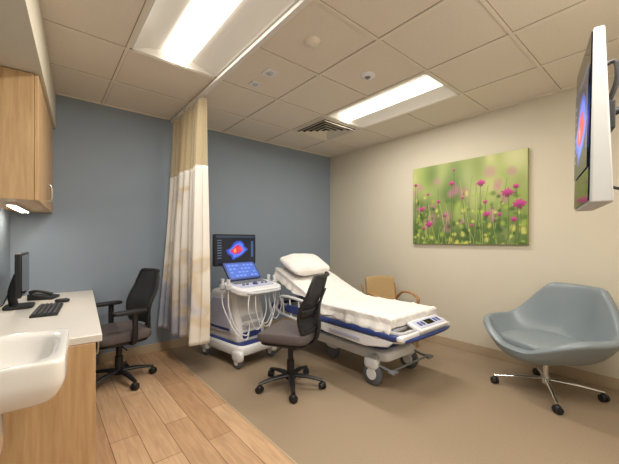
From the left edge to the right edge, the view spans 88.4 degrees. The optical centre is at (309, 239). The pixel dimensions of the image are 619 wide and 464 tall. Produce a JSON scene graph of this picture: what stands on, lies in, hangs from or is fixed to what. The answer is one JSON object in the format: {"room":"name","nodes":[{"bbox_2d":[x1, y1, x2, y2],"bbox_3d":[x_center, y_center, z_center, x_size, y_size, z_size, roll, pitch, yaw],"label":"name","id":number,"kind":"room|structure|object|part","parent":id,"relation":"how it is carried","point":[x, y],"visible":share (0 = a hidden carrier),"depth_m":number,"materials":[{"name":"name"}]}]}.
{"room":"radiology room","nodes":[
{"label":"radiology room","id":0,"kind":"room"},
{"bbox_2d":[0,207,9,304],"bbox_3d":[-1.360,-0.070,0.897,0.101,2.740,4.920,0,0,-36],"label":"wall","id":1,"kind":"structure","parent":0,"point":[4,214],"depth_m":2.69,"materials":[{"name":"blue paint"}]},
{"bbox_2d":[0,66,52,212],"bbox_3d":[-2.244,-0.659,2.513,0.338,0.842,1.258,0,0,-36],"label":"upper cabinet","id":2,"kind":"object","parent":1,"relation":"attached to","point":[26,131],"visible":1,"depth_m":2.04,"materials":[{"name":"brown wood"}]},
{"bbox_3d":[-1.959,-0.667,2.323,0.020,0.815,0.614,0,0,-36],"label":"door","id":3,"kind":"part","parent":2,"relation":"part of","materials":[{"name":"brown wood"}]},
{"bbox_3d":[-2.325,-0.667,2.835,0.020,0.815,0.632,0,0,-36],"label":"door","id":4,"kind":"part","parent":2,"relation":"part of","materials":[{"name":"brown wood"}]},
{"bbox_3d":[-2.093,-0.380,2.560,0.039,0.141,0.011,0,0,-36],"label":"handle","id":5,"kind":"part","parent":2,"relation":"part of","materials":[{"name":"silver metal"}]},
{"bbox_2d":[0,328,69,455],"bbox_3d":[-1.159,0.498,1.126,0.487,0.700,0.500,0,0,-36],"label":"sink","id":6,"kind":"object","parent":1,"relation":"attached to","point":[33,365],"visible":1,"depth_m":1.06,"materials":[{"name":"white ceramic"}]},
{"bbox_2d":[0,328,69,413],"bbox_3d":[-1.156,0.484,1.128,0.480,0.171,0.500,0,0,-36],"label":"basin","id":7,"kind":"object","parent":6,"relation":"in","point":[33,365],"depth_m":1.06,"materials":[{"name":"white ceramic"}]},
{"bbox_2d":[0,0,55,128],"bbox_3d":[-1.568,-1.262,1.553,0.325,0.355,3.630,0,0,-36],"label":"wall","id":8,"kind":"structure","parent":0,"point":[23,43],"depth_m":1.83,"materials":[{"name":"beige paint"}]},
{"bbox_2d":[42,0,618,156],"bbox_3d":[0.144,-1.437,2.206,4.579,0.014,4.790,0,0,-40],"label":"ceiling grid","id":9,"kind":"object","parent":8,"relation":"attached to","point":[485,3],"depth_m":2.72,"materials":[{"name":"white metal"}]},
{"bbox_2d":[10,94,329,363],"bbox_3d":[-1.330,-0.070,4.160,4.520,2.740,0.100,0,0,-40],"label":"wall","id":10,"kind":"structure","parent":0,"point":[113,168],"depth_m":3.62,"materials":[{"name":"blue paint"}]},
{"bbox_2d":[98,316,296,363],"bbox_3d":[-0.931,1.250,4.423,3.370,0.100,0.012,0,0,-40],"label":"baseboard","id":11,"kind":"structure","parent":10,"relation":"attached to","point":[145,349],"depth_m":3.65,"materials":[{"name":"wood"}]},
{"bbox_2d":[39,0,618,155],"bbox_3d":[0.140,-1.440,2.202,4.590,0.001,4.790,0,0,-40],"label":"ceiling","id":12,"kind":"structure","parent":0,"point":[454,28],"depth_m":2.55,"materials":[{"name":"tile"}]},
{"bbox_2d":[130,0,298,77],"bbox_3d":[-0.688,-1.493,2.126,0.681,0.114,1.256,0,0,-40],"label":"ceiling light","id":13,"kind":"object","parent":12,"relation":"attached to","point":[206,37],"visible":0.93,"depth_m":2.23,"materials":[{"name":"white plastic"}]},
{"bbox_2d":[171,0,311,122],"bbox_3d":[-0.125,-1.401,2.005,0.040,0.059,4.730,0,0,-40],"label":"track","id":14,"kind":"object","parent":12,"relation":"attached to","point":[300,4],"visible":1,"depth_m":2.38,"materials":[{"name":"silver metal"}]},
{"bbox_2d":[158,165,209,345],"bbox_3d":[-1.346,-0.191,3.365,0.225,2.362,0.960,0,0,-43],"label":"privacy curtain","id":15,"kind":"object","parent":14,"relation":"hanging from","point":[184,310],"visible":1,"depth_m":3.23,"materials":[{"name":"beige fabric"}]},
{"bbox_2d":[249,80,261,86],"bbox_3d":[-0.500,-1.430,2.925,0.090,0.020,0.090,0,0,-40],"label":"ceiling plate","id":16,"kind":"object","parent":12,"relation":"attached to","point":[253,83],"visible":1,"depth_m":2.91,"materials":[{"name":"white plastic"}]},
{"bbox_2d":[261,68,278,77],"bbox_3d":[-0.339,-1.430,2.733,0.110,0.020,0.110,0,0,-40],"label":"ceiling plate","id":17,"kind":"object","parent":12,"relation":"attached to","point":[268,72],"visible":1,"depth_m":2.72,"materials":[{"name":"white plastic"}]},
{"bbox_2d":[304,36,320,47],"bbox_3d":[0.021,-1.425,2.305,0.120,0.030,0.120,0,0,-40],"label":"smoke detector","id":18,"kind":"object","parent":12,"relation":"attached to","point":[311,41],"visible":1,"depth_m":2.28,"materials":[{"name":"white plastic"}]},
{"bbox_2d":[294,118,358,139],"bbox_3d":[0.217,-1.429,4.142,0.600,0.038,0.600,0,0,-40],"label":"ceiling vent","id":19,"kind":"object","parent":12,"relation":"in","point":[325,128],"visible":1,"depth_m":4.11,"materials":[{"name":"white metal"}]},
{"bbox_3d":[0.217,-1.438,4.142,0.560,0.003,0.560,0,0,-40],"label":"duct plate","id":20,"kind":"part","parent":19,"relation":"part of","materials":[{"name":"metal"}]},
{"bbox_2d":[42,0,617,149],"bbox_3d":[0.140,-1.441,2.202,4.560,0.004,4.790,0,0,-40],"label":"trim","id":21,"kind":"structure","parent":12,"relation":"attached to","point":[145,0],"depth_m":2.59,"materials":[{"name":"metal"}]},
{"bbox_2d":[360,71,374,79],"bbox_3d":[0.510,-1.423,2.781,0.130,0.034,0.130,0,0,-40],"label":"ceiling sensor","id":22,"kind":"object","parent":12,"relation":"attached to","point":[368,75],"visible":1,"depth_m":2.76,"materials":[{"name":"white plastic"}]},
{"bbox_2d":[327,73,458,127],"bbox_3d":[0.835,-1.493,3.407,0.631,0.114,1.256,0,0,-40],"label":"ceiling light","id":23,"kind":"object","parent":12,"relation":"attached to","point":[423,90],"visible":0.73,"depth_m":3.39,"materials":[{"name":"white plastic"}]},
{"bbox_2d":[96,340,618,463],"bbox_3d":[0.167,1.330,2.225,4.720,0.060,4.990,0,0,-40],"label":"floor","id":24,"kind":"structure","parent":0,"point":[447,408],"depth_m":2.38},
{"bbox_2d":[0,342,98,463],"bbox_3d":[-1.546,0.931,1.786,0.624,0.738,0.526,0,0,-36],"label":"base cabinet","id":25,"kind":"object","parent":24,"relation":"on","point":[61,429],"visible":0.65,"depth_m":1.66,"materials":[{"name":"brown wood"}]},
{"bbox_2d":[0,290,101,345],"bbox_3d":[-1.955,0.540,2.356,0.621,0.040,1.906,0,0,-36],"label":"countertop","id":26,"kind":"structure","parent":25,"relation":"on","point":[79,315],"depth_m":2.08,"materials":[{"name":"laminate"}]},
{"bbox_2d":[0,252,34,310],"bbox_3d":[-2.237,0.309,2.452,0.490,0.420,0.210,0,0,39],"label":"computer monitor","id":27,"kind":"object","parent":26,"relation":"on","point":[19,284],"visible":1,"depth_m":2.41,"materials":[{"name":"black plastic"}]},
{"bbox_3d":[-2.211,0.259,2.476,0.004,0.290,0.470,0,0,-37],"label":"display glass","id":28,"kind":"part","parent":27,"relation":"part of","materials":[{"name":"grey glass"}]},
{"bbox_2d":[27,290,59,300],"bbox_3d":[-2.352,0.476,2.818,0.180,0.088,0.170,0,0,-21],"label":"desk phone","id":29,"kind":"object","parent":26,"relation":"on","point":[33,295],"visible":1,"depth_m":2.75,"materials":[{"name":"black plastic"}]},
{"bbox_2d":[29,302,62,317],"bbox_3d":[-1.917,0.508,2.330,0.150,0.024,0.440,0,0,-34],"label":"keyboard","id":30,"kind":"object","parent":26,"relation":"on","point":[47,309],"visible":1,"depth_m":2.25,"materials":[{"name":"black plastic"}]},
{"bbox_2d":[55,298,69,301],"bbox_3d":[-2.064,0.501,2.655,0.100,0.038,0.060,0,0,-31],"label":"computer mouse","id":31,"kind":"object","parent":26,"relation":"on","point":[59,299],"visible":0.9,"depth_m":2.64,"materials":[{"name":"black plastic"}]},
{"bbox_2d":[96,268,159,389],"bbox_3d":[-1.733,0.791,2.939,0.645,1.017,0.646,0,0,40],"label":"office chair","id":32,"kind":"object","parent":24,"relation":"on","point":[140,298],"visible":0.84,"depth_m":2.91,"materials":[{"name":"black fabric"}]},
{"bbox_3d":[-1.933,0.763,3.059,0.183,0.322,0.270,0,0,40],"label":"armrest","id":33,"kind":"part","parent":32,"relation":"part of","materials":[{"name":"black plastic"}]},
{"bbox_3d":[-1.756,0.850,2.911,0.490,0.104,0.470,0,0,40],"label":"seat","id":34,"kind":"part","parent":32,"relation":"part of","materials":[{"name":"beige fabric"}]},
{"bbox_3d":[-1.579,0.763,2.763,0.183,0.322,0.270,0,0,40],"label":"armrest","id":35,"kind":"part","parent":32,"relation":"part of","materials":[{"name":"black plastic"}]},
{"bbox_3d":[-1.593,0.545,3.107,0.490,0.493,0.180,0,0,40],"label":"backrest","id":36,"kind":"part","parent":32,"relation":"part of","materials":[{"name":"black fabric"}]},
{"bbox_3d":[-1.591,0.545,3.109,0.517,0.524,0.202,0,0,40],"label":"frame","id":37,"kind":"part","parent":32,"relation":"part of","materials":[{"name":"black plastic"}]},
{"bbox_2d":[166,349,297,463],"bbox_3d":[-0.158,1.299,1.943,0.012,0.002,4.778,0,0,-40],"label":"trim","id":38,"kind":"structure","parent":24,"relation":"on","point":[241,415],"depth_m":2.35,"materials":[{"name":"rubber"}]},
{"bbox_2d":[201,234,281,368],"bbox_3d":[-0.755,0.617,3.539,0.894,1.364,0.654,0,0,41],"label":"machine","id":39,"kind":"object","parent":24,"relation":"on","point":[236,313],"visible":0.95,"depth_m":3.41,"materials":[{"name":"white plastic"}]},
{"bbox_2d":[212,234,254,266],"bbox_3d":[-0.842,0.110,3.601,0.040,0.350,0.560,0,0,41],"label":"monitor","id":40,"kind":"object","parent":39,"relation":"on","point":[229,249],"depth_m":3.56,"materials":[{"name":"black plastic"}]},
{"bbox_3d":[-0.798,1.085,3.576,0.660,0.050,0.440,0,0,41],"label":"trim","id":41,"kind":"part","parent":39,"relation":"part of","materials":[{"name":"blue plastic"}]},
{"bbox_3d":[-0.752,0.345,3.537,0.167,0.191,0.420,0,0,41],"label":"touch panel","id":42,"kind":"part","parent":39,"relation":"part of","materials":[{"name":"blue glass"}]},
{"bbox_3d":[-0.458,0.528,3.281,0.108,0.032,0.467,0,0,41],"label":"handle","id":43,"kind":"part","parent":39,"relation":"part of","materials":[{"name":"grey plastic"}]},
{"bbox_2d":[255,271,329,403],"bbox_3d":[-0.132,0.791,2.825,0.629,1.016,0.609,0,0,18],"label":"office chair","id":44,"kind":"object","parent":24,"relation":"on","point":[303,332],"visible":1,"depth_m":2.67,"materials":[{"name":"black fabric"}]},
{"bbox_3d":[-0.177,0.820,2.828,0.470,0.104,0.490,0,0,18],"label":"seat","id":45,"kind":"part","parent":44,"relation":"part of","materials":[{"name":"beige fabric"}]},
{"bbox_3d":[0.065,0.530,2.750,0.180,0.464,0.490,0,0,18],"label":"backrest","id":46,"kind":"part","parent":44,"relation":"part of","materials":[{"name":"black fabric"}]},
{"bbox_3d":[0.068,0.530,2.749,0.202,0.494,0.517,0,0,18],"label":"frame","id":47,"kind":"part","parent":44,"relation":"part of","materials":[{"name":"black plastic"}]},
{"bbox_2d":[272,281,449,384],"bbox_3d":[0.411,0.826,3.488,0.872,0.948,2.001,0,0,-40],"label":"stretcher","id":48,"kind":"object","parent":24,"relation":"on","point":[337,334],"visible":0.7,"depth_m":2.90,"materials":[{"name":"white plastic"}]},
{"bbox_3d":[-0.148,0.759,3.500,0.032,0.261,0.798,0,0,-40],"label":"rail","id":49,"kind":"part","parent":48,"relation":"part of","materials":[{"name":"white plastic"}]},
{"bbox_3d":[-0.139,0.775,3.490,0.028,0.090,0.360,0,0,-40],"label":"rail panel","id":50,"kind":"part","parent":48,"relation":"part of","materials":[{"name":"blue plastic"}]},
{"bbox_3d":[0.421,0.830,3.477,0.748,0.046,1.848,0,0,-40],"label":"litter frame","id":51,"kind":"part","parent":48,"relation":"part of","materials":[{"name":"blue plastic"}]},
{"bbox_2d":[274,267,437,340],"bbox_3d":[0.414,0.578,3.485,0.808,0.506,1.708,0,0,-40],"label":"sheet","id":52,"kind":"object","parent":48,"relation":"on","point":[340,300],"visible":0.87,"depth_m":3.15,"materials":[{"name":"white fabric"}]},
{"bbox_2d":[280,253,329,275],"bbox_3d":[-0.052,0.300,3.946,0.604,0.263,0.381,0,0,-44],"label":"pillow","id":53,"kind":"object","parent":52,"relation":"on","point":[303,264],"visible":0.98,"depth_m":3.80,"materials":[{"name":"fabric"}]},
{"bbox_3d":[0.401,1.000,3.500,0.420,0.050,1.280,0,0,-40],"label":"lid","id":54,"kind":"part","parent":48,"relation":"part of","materials":[{"name":"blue plastic"}]},
{"bbox_3d":[1.035,0.810,2.747,0.728,0.034,0.064,0,0,-40],"label":"foot trim","id":55,"kind":"part","parent":48,"relation":"part of","materials":[{"name":"blue plastic"}]},
{"bbox_3d":[1.052,0.740,2.819,0.460,0.077,0.146,0,0,-40],"label":"foot panel","id":56,"kind":"part","parent":48,"relation":"part of","materials":[{"name":"white plastic"}]},
{"bbox_2d":[361,275,419,346],"bbox_3d":[1.000,0.887,4.021,0.567,0.828,0.538,0,0,-18],"label":"chair","id":57,"kind":"object","parent":24,"relation":"on","point":[382,286],"visible":0.33,"depth_m":4.20,"materials":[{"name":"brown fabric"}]},
{"bbox_3d":[0.936,0.645,4.216,0.420,0.344,0.129,0,0,-18],"label":"backrest","id":58,"kind":"part","parent":57,"relation":"part of","materials":[{"name":"brown wood"}]},
{"bbox_3d":[1.252,0.719,4.070,0.057,0.134,0.470,0,0,-18],"label":"armrest","id":59,"kind":"part","parent":57,"relation":"part of","materials":[{"name":"brown wood"}]},
{"bbox_2d":[483,282,618,414],"bbox_3d":[2.046,0.848,2.731,0.798,0.903,1.014,0,0,-23],"label":"swivel armchair","id":60,"kind":"object","parent":24,"relation":"on","point":[561,324],"visible":1,"depth_m":2.70,"materials":[{"name":"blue plastic"}]},
{"bbox_2d":[500,329,582,349],"bbox_3d":[1.980,0.880,2.710,0.540,0.120,0.540,0,0,-14],"label":"seat cushion","id":61,"kind":"object","parent":60,"relation":"on","point":[522,339],"depth_m":2.67,"materials":[{"name":"grey leather"}]},
{"bbox_2d":[330,76,618,378],"bbox_3d":[1.967,-0.070,3.674,0.100,2.740,4.890,0,0,-40],"label":"wall","id":62,"kind":"structure","parent":0,"point":[371,187],"depth_m":3.64,"materials":[{"name":"beige paint"}]},
{"bbox_2d":[413,148,528,244],"bbox_3d":[1.814,-0.445,3.748,0.036,0.990,1.310,0,0,-40],"label":"wall art","id":63,"kind":"object","parent":62,"relation":"attached to","point":[483,199],"visible":1,"depth_m":3.63,"materials":[{"name":"fabric"}]},
{"bbox_2d":[423,335,618,389],"bbox_3d":[1.896,1.250,3.671,0.012,0.100,4.778,0,0,-40],"label":"baseboard","id":64,"kind":"structure","parent":62,"relation":"attached to","point":[586,376],"depth_m":3.24,"materials":[{"name":"rubber"}]},
{"bbox_3d":[1.741,-0.070,0.354,4.720,2.740,0.100,0,0,-40],"label":"wall","id":65,"kind":"structure","parent":0,"visible":0},
{"bbox_2d":[574,25,618,210],"bbox_3d":[1.675,-0.490,1.137,1.088,0.690,0.450,0,0,34],"label":"wall display","id":66,"kind":"object","parent":65,"relation":"attached to","point":[596,109],"visible":1,"depth_m":1.25,"materials":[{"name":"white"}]},
{"bbox_3d":[1.234,-0.490,1.437,0.019,0.666,0.436,0,0,34],"label":"glass","id":67,"kind":"part","parent":66,"relation":"part of","materials":[{"name":"glass"}]},
{"bbox_3d":[1.734,-0.549,1.163,1.020,0.128,0.129,0,0,34],"label":"mount arm","id":68,"kind":"part","parent":66,"relation":"part of","materials":[{"name":"black plastic"}]}
]}

